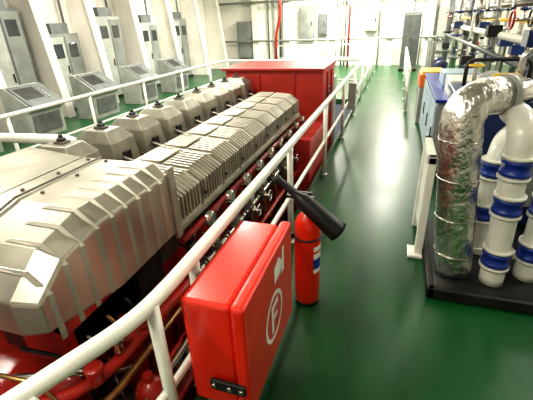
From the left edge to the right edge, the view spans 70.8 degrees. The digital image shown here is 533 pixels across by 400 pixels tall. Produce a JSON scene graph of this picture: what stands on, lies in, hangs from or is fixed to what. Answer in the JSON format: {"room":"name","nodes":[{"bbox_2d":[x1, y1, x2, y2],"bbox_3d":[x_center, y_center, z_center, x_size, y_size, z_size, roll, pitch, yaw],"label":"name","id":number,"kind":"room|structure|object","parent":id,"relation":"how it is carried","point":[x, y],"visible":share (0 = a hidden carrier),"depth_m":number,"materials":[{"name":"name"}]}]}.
{"room":"mechanical room","nodes":[
{"label":"mechanical room","id":0,"kind":"room"},
{"bbox_2d":[3,0,208,62],"bbox_3d":[-6.084,-4.339,9.726,0.150,4.300,22.500,6,27,17],"label":"wall","id":1,"kind":"structure","parent":0,"point":[49,9],"depth_m":11.72,"materials":[{"name":"white paint"}]},
{"bbox_2d":[0,70,9,132],"bbox_3d":[-6.152,-3.457,7.783,1.019,4.190,0.240,6,27,17],"label":"frame","id":2,"kind":"object","parent":1,"relation":"attached to","point":[3,125],"visible":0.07,"depth_m":8.40,"materials":[{"name":"white paint"}]},
{"bbox_2d":[9,0,76,117],"bbox_3d":[-5.659,-4.130,9.148,1.019,4.190,0.240,6,27,17],"label":"frame","id":3,"kind":"object","parent":1,"relation":"attached to","point":[48,71],"visible":0.74,"depth_m":9.30,"materials":[{"name":"white paint"}]},
{"bbox_2d":[66,0,119,102],"bbox_3d":[-5.104,-4.888,10.683,1.019,4.190,0.240,6,27,17],"label":"frame","id":4,"kind":"object","parent":1,"relation":"attached to","point":[81,14],"visible":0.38,"depth_m":10.74,"materials":[{"name":"white paint"}]},
{"bbox_2d":[112,0,150,69],"bbox_3d":[-4.488,-5.730,12.390,1.019,4.190,0.240,6,27,17],"label":"frame","id":5,"kind":"object","parent":1,"relation":"attached to","point":[134,46],"visible":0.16,"depth_m":12.44,"materials":[{"name":"white paint"}]},
{"bbox_2d":[151,0,181,60],"bbox_3d":[-3.811,-6.656,14.267,1.019,4.190,0.240,6,27,17],"label":"frame","id":6,"kind":"object","parent":1,"relation":"attached to","point":[161,9],"visible":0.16,"depth_m":14.30,"materials":[{"name":"white paint"}]},
{"bbox_2d":[180,0,209,74],"bbox_3d":[-3.133,-7.582,16.144,1.019,4.190,0.240,6,27,17],"label":"frame","id":7,"kind":"object","parent":1,"relation":"attached to","point":[189,8],"visible":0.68,"depth_m":16.33,"materials":[{"name":"white paint"}]},
{"bbox_2d":[203,0,228,68],"bbox_3d":[-2.455,-8.508,18.021,1.019,4.190,0.240,6,27,17],"label":"frame","id":8,"kind":"object","parent":1,"relation":"attached to","point":[217,51],"visible":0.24,"depth_m":18.24,"materials":[{"name":"white paint"}]},
{"bbox_2d":[0,64,532,399],"bbox_3d":[0.752,-1.023,8.893,14.000,1.820,22.500,6,27,17],"label":"floor","id":9,"kind":"structure","parent":0,"point":[373,331],"depth_m":2.99,"materials":[{"name":"green paint"}]},
{"bbox_2d":[0,0,37,86],"bbox_3d":[-6.142,-3.814,8.540,0.480,4.180,1.160,6,27,17],"label":"tall cabinet","id":10,"kind":"object","parent":9,"relation":"on","point":[16,64],"visible":0.62,"depth_m":8.74,"materials":[{"name":"grey metal"}]},
{"bbox_2d":[0,82,66,133],"bbox_3d":[-4.939,-1.927,8.099,0.767,1.066,0.900,6,27,17],"label":"control console","id":11,"kind":"object","parent":9,"relation":"on","point":[50,120],"visible":0.81,"depth_m":7.86,"materials":[{"name":"grey metal"}]},
{"bbox_2d":[45,0,86,110],"bbox_3d":[-5.619,-4.529,9.991,0.480,4.180,1.160,6,27,17],"label":"tall cabinet","id":12,"kind":"object","parent":9,"relation":"on","point":[66,45],"visible":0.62,"depth_m":10.18,"materials":[{"name":"grey metal"}]},
{"bbox_2d":[68,71,119,119],"bbox_3d":[-4.353,-2.726,9.720,0.767,1.066,0.900,6,27,17],"label":"control console","id":13,"kind":"object","parent":9,"relation":"on","point":[104,104],"visible":0.95,"depth_m":9.50,"materials":[{"name":"grey metal"}]},
{"bbox_2d":[92,0,126,97],"bbox_3d":[-5.033,-5.329,11.612,0.480,4.180,1.160,6,27,17],"label":"tall cabinet","id":14,"kind":"object","parent":9,"relation":"on","point":[109,28],"visible":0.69,"depth_m":11.73,"materials":[{"name":"grey metal"}]},
{"bbox_2d":[118,63,158,103],"bbox_3d":[-3.768,-3.526,11.341,0.767,1.066,0.900,6,27,17],"label":"control console","id":15,"kind":"object","parent":9,"relation":"on","point":[134,94],"visible":0.94,"depth_m":11.10,"materials":[{"name":"grey metal"}]},
{"bbox_2d":[137,0,161,86],"bbox_3d":[-4.386,-6.213,13.404,0.480,4.180,1.160,6,27,17],"label":"tall cabinet","id":16,"kind":"object","parent":9,"relation":"on","point":[149,30],"visible":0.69,"depth_m":13.57,"materials":[{"name":"grey metal"}]},
{"bbox_2d":[0,73,322,399],"bbox_3d":[-1.707,0.362,4.543,3.919,2.960,6.035,6,27,17],"label":"engine","id":17,"kind":"object","parent":9,"relation":"on","point":[91,223],"visible":0.64,"depth_m":2.31,"materials":[{"name":"red paint"}]},
{"bbox_2d":[157,57,189,91],"bbox_3d":[-3.152,-4.368,13.048,0.767,1.066,0.900,6,27,17],"label":"control console","id":18,"kind":"object","parent":9,"relation":"on","point":[172,83],"visible":0.91,"depth_m":12.79,"materials":[{"name":"grey metal"}]},
{"bbox_2d":[0,58,359,150],"bbox_3d":[-1.492,-0.708,5.229,4.150,1.082,13.600,6,27,17],"label":"railing","id":19,"kind":"object","parent":9,"relation":"on","point":[6,116],"visible":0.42,"depth_m":7.23,"materials":[{"name":"white metal"}]},
{"bbox_2d":[172,0,193,77],"bbox_3d":[-3.709,-7.139,15.281,0.480,4.180,1.160,6,27,17],"label":"tall cabinet","id":20,"kind":"object","parent":9,"relation":"on","point":[180,24],"visible":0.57,"depth_m":15.51,"materials":[{"name":"grey metal"}]},
{"bbox_2d":[0,44,376,399],"bbox_3d":[1.729,-2.328,8.329,0.432,1.085,17.163,6,27,17],"label":"walkway railing","id":21,"kind":"object","parent":9,"relation":"on","point":[148,309],"visible":0.88,"depth_m":1.71,"materials":[{"name":"white metal"}]},
{"bbox_2d":[181,221,291,399],"bbox_3d":[-0.120,0.589,2.084,0.342,0.690,0.834,6,27,17],"label":"cabinet","id":22,"kind":"object","parent":21,"relation":"attached to","point":[237,310],"visible":1,"depth_m":1.80,"materials":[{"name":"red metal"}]},
{"bbox_2d":[347,81,358,109],"bbox_3d":[1.735,-2.086,7.457,0.180,0.500,0.350,6,27,17],"label":"junction box","id":23,"kind":"object","parent":21,"relation":"attached to","point":[353,90],"visible":1,"depth_m":7.33,"materials":[{"name":"grey metal"}]},
{"bbox_2d":[222,60,336,213],"bbox_3d":[0.606,-1.428,8.037,1.745,3.000,3.110,6,27,17],"label":"enclosure","id":24,"kind":"object","parent":9,"relation":"on","point":[311,82],"visible":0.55,"depth_m":6.21,"materials":[{"name":"paint"}]},
{"bbox_2d":[273,174,345,306],"bbox_3d":[0.286,0.318,2.826,0.617,1.169,0.330,6,27,17],"label":"fire extinguisher","id":25,"kind":"object","parent":9,"relation":"on","point":[313,219],"visible":1,"depth_m":2.76,"materials":[{"name":"metal"}]},
{"bbox_2d":[278,43,373,69],"bbox_3d":[2.534,-6.316,16.598,4.299,1.085,0.099,6,27,17],"label":"railing","id":26,"kind":"object","parent":9,"relation":"on","point":[353,44],"visible":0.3,"depth_m":16.43,"materials":[{"name":"white metal"}]},
{"bbox_2d":[219,0,516,65],"bbox_3d":[4.019,-8.286,16.985,13.800,4.190,0.455,6,27,17],"label":"conduit","id":27,"kind":"object","parent":9,"relation":"on","point":[267,1],"visible":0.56,"depth_m":17.58,"materials":[{"name":"grey metal"}]},
{"bbox_2d":[402,47,411,110],"bbox_3d":[4.366,-4.016,11.738,0.099,0.990,6.900,6,27,17],"label":"guard railing","id":28,"kind":"object","parent":9,"relation":"on","point":[407,69],"visible":1,"depth_m":10.06,"materials":[{"name":"white metal"}]},
{"bbox_2d":[398,11,422,70],"bbox_3d":[5.828,-6.416,15.224,0.690,2.200,0.670,6,27,17],"label":"locker","id":29,"kind":"object","parent":9,"relation":"on","point":[410,35],"visible":0.86,"depth_m":14.89,"materials":[{"name":"grey metal"}]},
{"bbox_2d":[407,136,436,258],"bbox_3d":[1.505,-0.044,3.672,0.135,1.000,0.730,6,27,17],"label":"support frame","id":30,"kind":"object","parent":9,"relation":"on","point":[429,156],"visible":0.98,"depth_m":3.51,"materials":[{"name":"white paint"}]},
{"bbox_2d":[414,67,441,122],"bbox_3d":[3.491,-2.254,8.059,0.490,1.050,0.840,6,27,17],"label":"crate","id":31,"kind":"object","parent":9,"relation":"on","point":[421,75],"visible":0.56,"depth_m":7.83,"materials":[{"name":"orange metal"}]},
{"bbox_2d":[417,38,447,88],"bbox_3d":[4.445,-3.353,9.751,0.750,1.500,2.600,6,27,17],"label":"pump","id":32,"kind":"object","parent":9,"relation":"on","point":[432,59],"visible":0.2,"depth_m":9.10,"materials":[{"name":"blue paint"}]},
{"bbox_2d":[419,68,480,176],"bbox_3d":[2.996,-1.421,6.070,0.795,1.300,2.660,6,27,17],"label":"cabinet","id":33,"kind":"object","parent":9,"relation":"on","point":[436,93],"visible":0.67,"depth_m":5.56,"materials":[{"name":"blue metal"}]},
{"bbox_2d":[422,220,532,314],"bbox_3d":[2.338,0.593,3.310,1.780,0.100,1.210,6,27,17],"label":"drip tray base","id":34,"kind":"object","parent":9,"relation":"on","point":[514,295],"visible":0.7,"depth_m":3.02,"materials":[{"name":"black metal"}]},
{"bbox_2d":[433,73,532,279],"bbox_3d":[1.863,-0.265,3.176,1.308,1.592,0.452,-23,32,-36],"label":"pipe","id":35,"kind":"object","parent":34,"relation":"on","point":[464,115],"visible":0.99,"depth_m":2.73,"materials":[{"name":"metal"}]},
{"bbox_2d":[436,0,532,78],"bbox_3d":[6.004,-3.807,8.367,3.264,3.406,10.820,6,27,17],"label":"pipes","id":36,"kind":"object","parent":9,"relation":"on","point":[518,43],"visible":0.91,"depth_m":8.42,"materials":[{"name":"metal"}]},
{"bbox_2d":[436,48,532,228],"bbox_3d":[2.986,-0.673,3.952,1.980,1.778,1.150,6,27,17],"label":"machine","id":37,"kind":"object","parent":9,"relation":"on","point":[493,124],"visible":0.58,"depth_m":3.78,"materials":[{"name":"blue paint"}]},
{"bbox_2d":[218,0,532,65],"bbox_3d":[4.130,-8.396,17.310,14.000,4.300,0.150,6,27,17],"label":"wall","id":38,"kind":"structure","parent":0,"point":[230,14],"depth_m":17.70,"materials":[{"name":"white paint"}]},
{"bbox_2d":[251,0,258,59],"bbox_3d":[-0.519,-8.802,18.466,0.300,4.190,0.380,6,27,17],"label":"pillar","id":39,"kind":"structure","parent":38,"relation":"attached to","point":[253,6],"depth_m":18.46,"materials":[{"name":"white metal"}]},
{"bbox_2d":[283,2,289,57],"bbox_3d":[1.002,-8.642,17.996,0.300,4.190,0.380,6,27,17],"label":"pillar","id":40,"kind":"structure","parent":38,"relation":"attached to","point":[286,21],"depth_m":17.97,"materials":[{"name":"white metal"}]},
{"bbox_2d":[328,0,336,58],"bbox_3d":[3.094,-8.421,17.349,0.300,4.190,0.380,6,27,17],"label":"pillar","id":41,"kind":"structure","parent":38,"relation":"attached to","point":[333,3],"depth_m":17.33,"materials":[{"name":"white metal"}]},
{"bbox_2d":[384,0,396,65],"bbox_3d":[5.565,-8.160,16.586,0.300,4.190,0.380,6,27,17],"label":"pillar","id":42,"kind":"structure","parent":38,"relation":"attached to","point":[393,3],"depth_m":16.70,"materials":[{"name":"white metal"}]},
{"bbox_2d":[421,0,436,65],"bbox_3d":[7.086,-8.000,16.116,0.300,4.190,0.380,6,27,17],"label":"pillar","id":43,"kind":"structure","parent":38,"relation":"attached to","point":[433,3],"depth_m":16.13,"materials":[{"name":"white metal"}]}
]}

